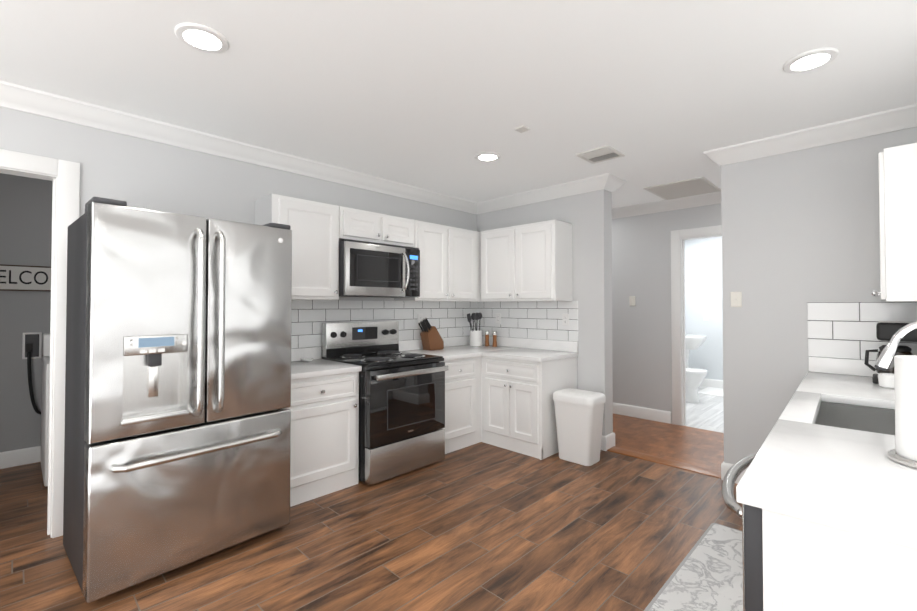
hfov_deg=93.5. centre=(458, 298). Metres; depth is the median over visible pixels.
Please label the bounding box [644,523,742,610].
kitchen mat
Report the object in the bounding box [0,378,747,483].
baseboard
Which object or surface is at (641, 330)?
wall
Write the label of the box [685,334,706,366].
pedestal sink
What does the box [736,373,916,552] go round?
countertop
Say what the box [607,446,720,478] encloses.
trim
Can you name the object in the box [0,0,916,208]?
ceiling
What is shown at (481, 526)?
floor
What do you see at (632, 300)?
light switch
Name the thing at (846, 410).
sink basin
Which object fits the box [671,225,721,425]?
door frame
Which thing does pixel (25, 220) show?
wall
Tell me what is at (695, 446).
floor
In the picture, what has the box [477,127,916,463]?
wall
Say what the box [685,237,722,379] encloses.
wall
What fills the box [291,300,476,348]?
wall tile
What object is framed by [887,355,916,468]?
paper towel holder
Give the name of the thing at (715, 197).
crown molding
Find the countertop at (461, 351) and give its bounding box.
[411,344,502,359]
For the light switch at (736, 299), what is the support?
attached to the wall at (800, 229)
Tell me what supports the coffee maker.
on the countertop at (830, 476)
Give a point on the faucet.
(888, 353)
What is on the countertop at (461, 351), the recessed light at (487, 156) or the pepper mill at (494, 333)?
the pepper mill at (494, 333)
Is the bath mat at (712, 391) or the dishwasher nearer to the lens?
the dishwasher
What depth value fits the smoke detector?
2.86 m
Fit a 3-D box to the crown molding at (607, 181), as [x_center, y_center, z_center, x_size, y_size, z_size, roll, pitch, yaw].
[0.813,-1.054,4.400,1.559,0.107,0.108,-1,-1,44]
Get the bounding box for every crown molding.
[0,80,475,213]
[476,173,615,213]
[611,177,625,192]
[612,191,720,218]
[703,104,916,167]
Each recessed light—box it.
[174,23,228,52]
[474,152,500,161]
[783,47,838,72]
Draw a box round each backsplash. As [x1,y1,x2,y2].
[399,336,469,351]
[482,336,577,351]
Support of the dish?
on the base cabinet at (324, 407)
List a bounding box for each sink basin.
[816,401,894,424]
[816,417,894,432]
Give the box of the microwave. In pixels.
[339,239,419,297]
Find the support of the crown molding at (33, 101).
attached to the wall at (134, 172)
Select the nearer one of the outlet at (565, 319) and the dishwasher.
the dishwasher
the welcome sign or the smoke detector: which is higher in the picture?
the smoke detector
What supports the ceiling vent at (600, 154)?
in the ceiling
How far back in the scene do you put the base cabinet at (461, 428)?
3.95 m
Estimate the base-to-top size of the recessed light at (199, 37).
0.011 m
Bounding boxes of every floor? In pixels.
[0,442,741,610]
[613,386,723,470]
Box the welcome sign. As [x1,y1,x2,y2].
[0,264,50,291]
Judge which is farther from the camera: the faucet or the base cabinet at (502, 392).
the base cabinet at (502, 392)
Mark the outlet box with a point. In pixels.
(31, 345)
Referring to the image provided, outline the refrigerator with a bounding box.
[63,197,291,602]
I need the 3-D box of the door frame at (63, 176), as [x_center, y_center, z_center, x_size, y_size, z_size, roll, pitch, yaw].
[-2.632,0.272,2.208,0.156,2.151,1.012,-1,-1,44]
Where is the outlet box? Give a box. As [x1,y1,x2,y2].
[22,332,41,413]
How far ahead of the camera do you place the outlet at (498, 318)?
4.78 m
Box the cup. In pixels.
[878,373,894,388]
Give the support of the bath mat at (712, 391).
on the floor at (695, 446)
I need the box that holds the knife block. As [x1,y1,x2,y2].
[418,317,443,350]
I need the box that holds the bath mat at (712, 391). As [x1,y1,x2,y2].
[698,387,722,396]
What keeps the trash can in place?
on the floor at (481, 526)
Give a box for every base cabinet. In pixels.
[287,347,361,506]
[442,356,478,453]
[483,356,576,459]
[762,509,916,610]
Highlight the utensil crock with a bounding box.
[467,312,481,345]
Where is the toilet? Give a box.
[686,367,707,402]
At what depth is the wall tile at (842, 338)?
2.77 m
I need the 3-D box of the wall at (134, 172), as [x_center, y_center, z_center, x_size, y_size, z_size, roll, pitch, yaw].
[-1.621,0.119,3.244,0.120,2.490,5.120,-1,-1,44]
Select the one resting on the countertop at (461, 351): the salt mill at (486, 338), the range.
the salt mill at (486, 338)
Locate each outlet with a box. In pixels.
[418,314,422,324]
[496,314,500,323]
[562,314,568,325]
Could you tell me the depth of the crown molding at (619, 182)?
4.03 m
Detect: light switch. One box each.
[629,296,635,305]
[730,292,741,306]
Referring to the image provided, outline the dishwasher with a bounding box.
[722,453,762,610]
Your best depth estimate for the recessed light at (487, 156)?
3.38 m
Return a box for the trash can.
[553,388,605,465]
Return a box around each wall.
[0,107,476,358]
[0,173,51,451]
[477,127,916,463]
[612,203,721,423]
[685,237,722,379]
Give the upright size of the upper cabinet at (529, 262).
0.745 m
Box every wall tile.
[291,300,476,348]
[477,301,577,341]
[807,302,916,376]
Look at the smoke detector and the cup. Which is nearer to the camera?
the cup
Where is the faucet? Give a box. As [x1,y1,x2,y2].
[874,321,916,370]
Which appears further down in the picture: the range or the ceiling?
the range
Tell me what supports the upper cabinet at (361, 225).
attached to the wall at (134, 172)
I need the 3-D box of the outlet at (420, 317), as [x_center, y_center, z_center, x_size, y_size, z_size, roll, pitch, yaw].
[-0.387,0.208,4.399,0.009,0.115,0.072,-1,-1,44]
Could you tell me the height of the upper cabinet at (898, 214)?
0.805 m
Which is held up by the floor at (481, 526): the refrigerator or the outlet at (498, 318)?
the refrigerator
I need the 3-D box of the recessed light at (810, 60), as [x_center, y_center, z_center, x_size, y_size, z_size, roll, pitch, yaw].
[1.687,-1.139,2.069,0.208,0.011,0.208,-1,-1,44]
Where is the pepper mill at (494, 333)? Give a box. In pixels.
[492,331,496,346]
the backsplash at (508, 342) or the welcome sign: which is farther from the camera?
the backsplash at (508, 342)
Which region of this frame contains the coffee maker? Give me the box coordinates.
[864,321,916,383]
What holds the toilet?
on the floor at (695, 446)
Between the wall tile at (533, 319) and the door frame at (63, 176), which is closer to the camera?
the door frame at (63, 176)
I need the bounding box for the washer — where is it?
[40,333,49,485]
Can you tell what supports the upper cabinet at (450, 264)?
attached to the wall at (134, 172)
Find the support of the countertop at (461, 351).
on the base cabinet at (502, 392)
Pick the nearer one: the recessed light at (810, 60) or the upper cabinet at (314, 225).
the recessed light at (810, 60)
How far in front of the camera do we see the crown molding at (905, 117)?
2.84 m
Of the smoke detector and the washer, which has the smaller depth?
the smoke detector
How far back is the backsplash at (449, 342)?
4.59 m
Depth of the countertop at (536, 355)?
3.99 m
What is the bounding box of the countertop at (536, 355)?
[483,348,577,363]
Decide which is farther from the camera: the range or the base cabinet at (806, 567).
the range
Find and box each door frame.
[0,149,79,537]
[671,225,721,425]
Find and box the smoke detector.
[514,125,530,132]
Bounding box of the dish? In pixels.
[301,358,313,361]
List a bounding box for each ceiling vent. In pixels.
[575,145,624,163]
[643,177,720,199]
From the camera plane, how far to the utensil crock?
4.71 m
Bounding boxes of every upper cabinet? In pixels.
[254,193,338,299]
[339,206,414,247]
[395,220,488,301]
[481,220,572,301]
[871,143,916,301]
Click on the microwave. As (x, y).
(369, 269)
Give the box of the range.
[322,321,447,484]
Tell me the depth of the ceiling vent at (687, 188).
4.28 m
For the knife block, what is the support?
on the countertop at (461, 351)
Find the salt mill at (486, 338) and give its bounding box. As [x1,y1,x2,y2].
[485,331,488,345]

